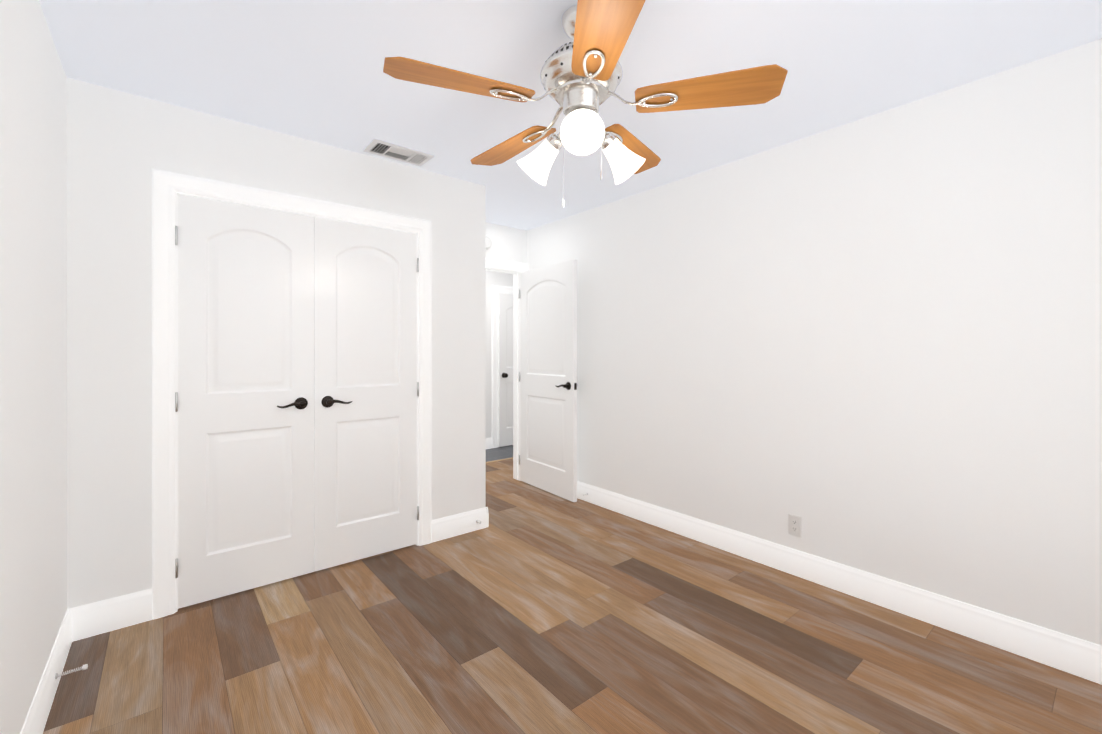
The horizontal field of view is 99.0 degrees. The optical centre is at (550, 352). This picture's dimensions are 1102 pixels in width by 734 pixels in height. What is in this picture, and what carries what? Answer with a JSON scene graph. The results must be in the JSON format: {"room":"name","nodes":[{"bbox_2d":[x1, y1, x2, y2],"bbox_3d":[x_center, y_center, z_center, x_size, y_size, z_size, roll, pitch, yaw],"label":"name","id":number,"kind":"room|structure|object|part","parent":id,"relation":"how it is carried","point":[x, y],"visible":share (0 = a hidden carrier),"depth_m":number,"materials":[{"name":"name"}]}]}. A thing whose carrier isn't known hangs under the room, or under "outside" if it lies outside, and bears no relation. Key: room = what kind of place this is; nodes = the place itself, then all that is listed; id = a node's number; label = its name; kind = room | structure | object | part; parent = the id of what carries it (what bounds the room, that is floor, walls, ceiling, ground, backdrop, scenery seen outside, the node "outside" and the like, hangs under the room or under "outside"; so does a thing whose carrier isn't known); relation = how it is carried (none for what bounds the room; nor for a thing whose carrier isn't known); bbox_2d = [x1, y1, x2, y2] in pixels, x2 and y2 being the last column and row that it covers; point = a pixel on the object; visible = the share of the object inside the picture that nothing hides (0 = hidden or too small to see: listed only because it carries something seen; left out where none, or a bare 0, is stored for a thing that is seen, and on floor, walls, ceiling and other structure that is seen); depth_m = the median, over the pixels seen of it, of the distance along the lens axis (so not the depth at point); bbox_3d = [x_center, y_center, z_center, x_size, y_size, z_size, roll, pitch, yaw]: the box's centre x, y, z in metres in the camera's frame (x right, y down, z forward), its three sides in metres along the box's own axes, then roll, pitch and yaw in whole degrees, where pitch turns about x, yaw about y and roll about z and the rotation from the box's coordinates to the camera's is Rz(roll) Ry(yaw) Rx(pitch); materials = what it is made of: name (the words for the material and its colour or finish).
{"room":"empty bedroom","nodes":[
{"label":"empty bedroom","id":0,"kind":"room"},
{"bbox_2d":[0,0,71,733],"bbox_3d":[-1.783,0.032,1.564,0.120,2.440,5.990,0,0,-39],"label":"wall","id":1,"kind":"structure","parent":0,"point":[36,90],"depth_m":1.51,"materials":[{"name":"paint"}]},
{"bbox_2d":[20,606,79,733],"bbox_3d":[-0.996,1.184,0.713,0.016,0.140,3.435,0,0,-39],"label":"baseboard","id":2,"kind":"structure","parent":1,"relation":"attached to","point":[69,632],"depth_m":1.70,"materials":[{"name":"white paint"}]},
{"bbox_2d":[55,664,87,678],"bbox_3d":[-1.784,1.187,1.752,0.085,0.021,0.022,0,0,-39],"label":"door stop","id":3,"kind":"object","parent":1,"relation":"attached to","point":[83,667],"visible":1,"depth_m":1.75,"materials":[{"name":"silver metal"}]},
{"bbox_2d":[72,79,487,611],"bbox_3d":[-1.318,0.031,2.747,2.100,2.440,0.120,0,0,-39],"label":"wall","id":4,"kind":"structure","parent":0,"point":[118,137],"depth_m":2.20,"materials":[{"name":"paint"}]},
{"bbox_2d":[175,226,177,577],"bbox_3d":[-1.802,0.239,2.264,0.012,1.694,0.012,0,0,-39],"label":"left closet door hinges","id":5,"kind":"object","parent":4,"relation":"attached to","point":[176,401],"visible":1,"depth_m":2.26,"materials":[{"name":"grey metal"}]},
{"bbox_2d":[177,195,313,608],"bbox_3d":[-1.580,0.239,2.477,0.606,2.000,0.035,0,0,-39],"label":"closet door","id":6,"kind":"structure","parent":4,"relation":"in","point":[245,326],"depth_m":2.44,"materials":[{"name":"white paint"}]},
{"bbox_2d":[152,169,430,619],"bbox_3d":[-1.372,0.237,2.703,1.226,2.027,0.122,0,0,-39],"label":"door frame","id":7,"kind":"structure","parent":4,"relation":"attached to","point":[176,348],"depth_m":2.27,"materials":[{"name":"white paint"}]},
{"bbox_2d":[321,396,351,407],"bbox_3d":[-1.229,0.284,2.709,0.157,0.067,0.052,0,0,-39],"label":"door lever","id":8,"kind":"object","parent":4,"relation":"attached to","point":[328,401],"visible":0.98,"depth_m":2.69,"materials":[{"name":"black metal"}]},
{"bbox_2d":[314,217,416,570],"bbox_3d":[-1.110,0.238,2.863,0.606,2.000,0.035,0,0,-39],"label":"closet door","id":9,"kind":"structure","parent":4,"relation":"in","point":[365,363],"depth_m":2.83,"materials":[{"name":"white paint"}]},
{"bbox_2d":[417,258,418,519],"bbox_3d":[-0.858,0.238,3.038,0.012,1.694,0.012,0,0,-39],"label":"right closet door hinges","id":10,"kind":"object","parent":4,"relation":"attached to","point":[417,388],"visible":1,"depth_m":3.03,"materials":[{"name":"grey metal"}]},
{"bbox_2d":[431,507,488,542],"bbox_3d":[-0.625,1.180,3.229,0.420,0.140,0.016,0,0,-39],"label":"baseboard","id":11,"kind":"structure","parent":4,"relation":"attached to","point":[462,523],"depth_m":3.22,"materials":[{"name":"white paint"}]},
{"bbox_2d":[277,397,307,408],"bbox_3d":[-1.406,0.284,2.564,0.157,0.067,0.052,0,0,-39],"label":"handle","id":12,"kind":"object","parent":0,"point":[300,403],"visible":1,"depth_m":2.58,"materials":[{"name":"black metal"}]},
{"bbox_2d":[486,437,492,448],"bbox_3d":[-2.159,1.177,4.965,3.610,0.140,0.016,0,0,-39],"label":"baseboard","id":13,"kind":"structure","parent":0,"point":[489,443],"depth_m":6.07,"materials":[{"name":"white paint"}]},
{"bbox_2d":[486,445,512,461],"bbox_3d":[-1.258,1.297,5.372,5.760,0.100,0.770,0,0,-39],"label":"floor","id":14,"kind":"structure","parent":0,"point":[499,453],"depth_m":5.79,"materials":[{"name":"grey carpet"}]},
{"bbox_2d":[488,223,523,446],"bbox_3d":[-1.464,0.029,3.681,3.060,2.440,0.120,0,0,-39],"label":"wall","id":15,"kind":"structure","parent":0,"point":[507,242],"depth_m":4.56,"materials":[{"name":"paint"}]},
{"bbox_2d":[486,236,491,249],"bbox_3d":[-0.594,-1.002,4.291,0.132,0.132,0.037,0,0,-39],"label":"smoke detector","id":16,"kind":"object","parent":15,"relation":"attached to","point":[488,242],"visible":0.5,"depth_m":4.29,"materials":[{"name":"white plastic"}]},
{"bbox_2d":[486,258,527,480],"bbox_3d":[-0.642,0.193,4.343,0.969,2.110,0.141,0,0,-39],"label":"door frame","id":17,"kind":"structure","parent":15,"relation":"attached to","point":[516,371],"depth_m":4.59,"materials":[{"name":"white paint"}]},
{"bbox_2d":[39,0,1101,229],"bbox_3d":[0.397,-1.240,3.350,5.760,0.100,5.990,0,0,-39],"label":"ceiling","id":18,"kind":"structure","parent":0,"point":[311,70],"depth_m":1.93,"materials":[{"name":"paint"}]},
{"bbox_2d":[363,138,434,166],"bbox_3d":[-0.906,-1.186,2.811,0.360,0.008,0.200,0,0,-39],"label":"ceiling vent","id":19,"kind":"object","parent":18,"relation":"in","point":[395,152],"visible":1,"depth_m":2.80,"materials":[{"name":"white metal"}]},
{"bbox_2d":[383,0,787,207],"bbox_3d":[0.076,-0.855,1.703,1.287,0.664,1.231,0,0,-39],"label":"fan","id":20,"kind":"object","parent":18,"relation":"hanging from","point":[581,76],"visible":1,"depth_m":1.56,"materials":[{"name":"brown wood"}]},
{"label":"blade","id":21,"kind":"part","parent":20,"relation":"part of","materials":[{"name":"brown wood"}]},
{"bbox_3d":[-0.168,-0.866,1.994,0.169,0.006,0.470,-14,9,-40],"label":"blade","id":22,"kind":"part","parent":20,"relation":"part of","materials":[{"name":"brown wood"}]},
{"bbox_3d":[-0.053,-0.707,1.761,0.134,0.160,0.162,0,0,-39],"label":"lamp shade","id":23,"kind":"part","parent":20,"relation":"part of","materials":[{"name":"white glass"}]},
{"bbox_3d":[0.025,-0.778,1.714,0.063,0.076,0.101,0,0,-39],"label":"light arm","id":24,"kind":"part","parent":20,"relation":"part of"},
{"bbox_3d":[0.107,-0.978,1.670,0.292,0.418,0.292,0,0,-39],"label":"motor","id":25,"kind":"part","parent":20,"relation":"part of","materials":[{"name":"silver metal"}]},
{"bbox_3d":[0.102,-0.778,1.576,0.086,0.076,0.090,0,0,-39],"label":"light arm","id":26,"kind":"part","parent":20,"relation":"part of"},
{"bbox_3d":[0.112,-0.686,1.693,0.093,0.326,0.117,0,0,-39],"label":"pull chain","id":27,"kind":"part","parent":20,"relation":"part of","materials":[{"name":"silver metal"}]},
{"bbox_3d":[0.096,-0.707,1.481,0.150,0.160,0.154,0,0,-39],"label":"lamp shade","id":28,"kind":"part","parent":20,"relation":"part of","materials":[{"name":"white glass"}]},
{"bbox_3d":[0.099,-0.731,1.514,0.067,0.076,0.070,0,0,-39],"label":"bulb","id":29,"kind":"part","parent":20,"relation":"part of","materials":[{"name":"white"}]},
{"bbox_3d":[0.190,-0.778,1.708,0.102,0.076,0.063,0,0,-39],"label":"light arm","id":30,"kind":"part","parent":20,"relation":"part of"},
{"bbox_3d":[0.139,-0.865,1.246,0.169,0.006,0.470,10,-1,-4],"label":"blade","id":31,"kind":"part","parent":20,"relation":"part of","materials":[{"name":"brown wood"}]},
{"bbox_3d":[0.271,-0.707,1.747,0.162,0.160,0.136,0,0,-39],"label":"lamp shade","id":32,"kind":"part","parent":20,"relation":"part of","materials":[{"name":"white glass"}]},
{"label":"blade","id":33,"kind":"part","parent":20,"relation":"part of","materials":[{"name":"brown wood"}]},
{"bbox_3d":[0.520,-0.866,1.570,0.470,0.006,0.169,0,-10,14],"label":"blade","id":34,"kind":"part","parent":20,"relation":"part of","materials":[{"name":"brown wood"}]},
{"bbox_2d":[43,459,1101,733],"bbox_3d":[0.641,1.300,3.056,5.760,0.100,5.220,0,0,-39],"label":"floor","id":35,"kind":"structure","parent":0,"point":[529,609],"depth_m":1.94,"materials":[{"name":"brown wood"}]},
{"bbox_2d":[486,457,512,462],"bbox_3d":[-1.044,1.243,5.049,5.400,0.009,0.040,0,0,-39],"label":"threshold strip","id":36,"kind":"object","parent":35,"relation":"on","point":[499,460],"depth_m":5.40,"materials":[{"name":"beige wood"}]},
{"bbox_2d":[524,38,1101,645],"bbox_3d":[1.155,0.030,3.003,0.130,2.440,4.490,0,0,-39],"label":"wall","id":37,"kind":"structure","parent":0,"point":[870,344],"depth_m":2.31,"materials":[{"name":"paint"}]},
{"bbox_2d":[492,286,512,447],"bbox_3d":[-0.383,0.190,6.417,0.980,2.110,0.020,0,0,-39],"label":"door frame","id":38,"kind":"structure","parent":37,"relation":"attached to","point":[496,290],"depth_m":6.13,"materials":[{"name":"white paint"}]},
{"bbox_2d":[498,293,512,446],"bbox_3d":[-0.356,0.233,6.384,0.792,2.000,0.103,0,0,-39],"label":"hall door","id":39,"kind":"structure","parent":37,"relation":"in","point":[505,369],"depth_m":6.21,"materials":[{"name":"white paint"}]},
{"bbox_2d":[519,260,576,501],"bbox_3d":[-0.028,0.236,4.233,0.100,2.000,0.827,0,0,-36],"label":"bedroom door","id":40,"kind":"structure","parent":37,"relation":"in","point":[548,363],"depth_m":4.15,"materials":[{"name":"white paint"}]},
{"bbox_3d":[-0.305,0.236,4.535,0.012,1.694,0.012,0,0,-36],"label":"bedroom door hinges","id":41,"kind":"part","parent":40,"relation":"part of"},
{"bbox_2d":[555,382,570,389],"bbox_3d":[0.099,0.282,3.954,0.052,0.067,0.157,0,0,-36],"label":"door lever","id":42,"kind":"object","parent":40,"relation":"attached to","point":[567,386],"visible":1,"depth_m":3.92,"materials":[{"name":"black metal"}]},
{"bbox_2d":[788,514,801,536],"bbox_3d":[1.371,0.976,2.649,0.007,0.115,0.070,0,0,-39],"label":"electrical outlet plate","id":43,"kind":"object","parent":37,"relation":"attached to","point":[794,525],"visible":1,"depth_m":2.65,"materials":[{"name":"white plastic"}]},
{"bbox_2d":[577,481,1101,684],"bbox_3d":[1.113,1.180,2.957,0.016,0.140,4.230,0,0,-39],"label":"baseboard","id":44,"kind":"structure","parent":37,"relation":"attached to","point":[1066,653],"depth_m":2.30,"materials":[{"name":"white paint"}]}
]}

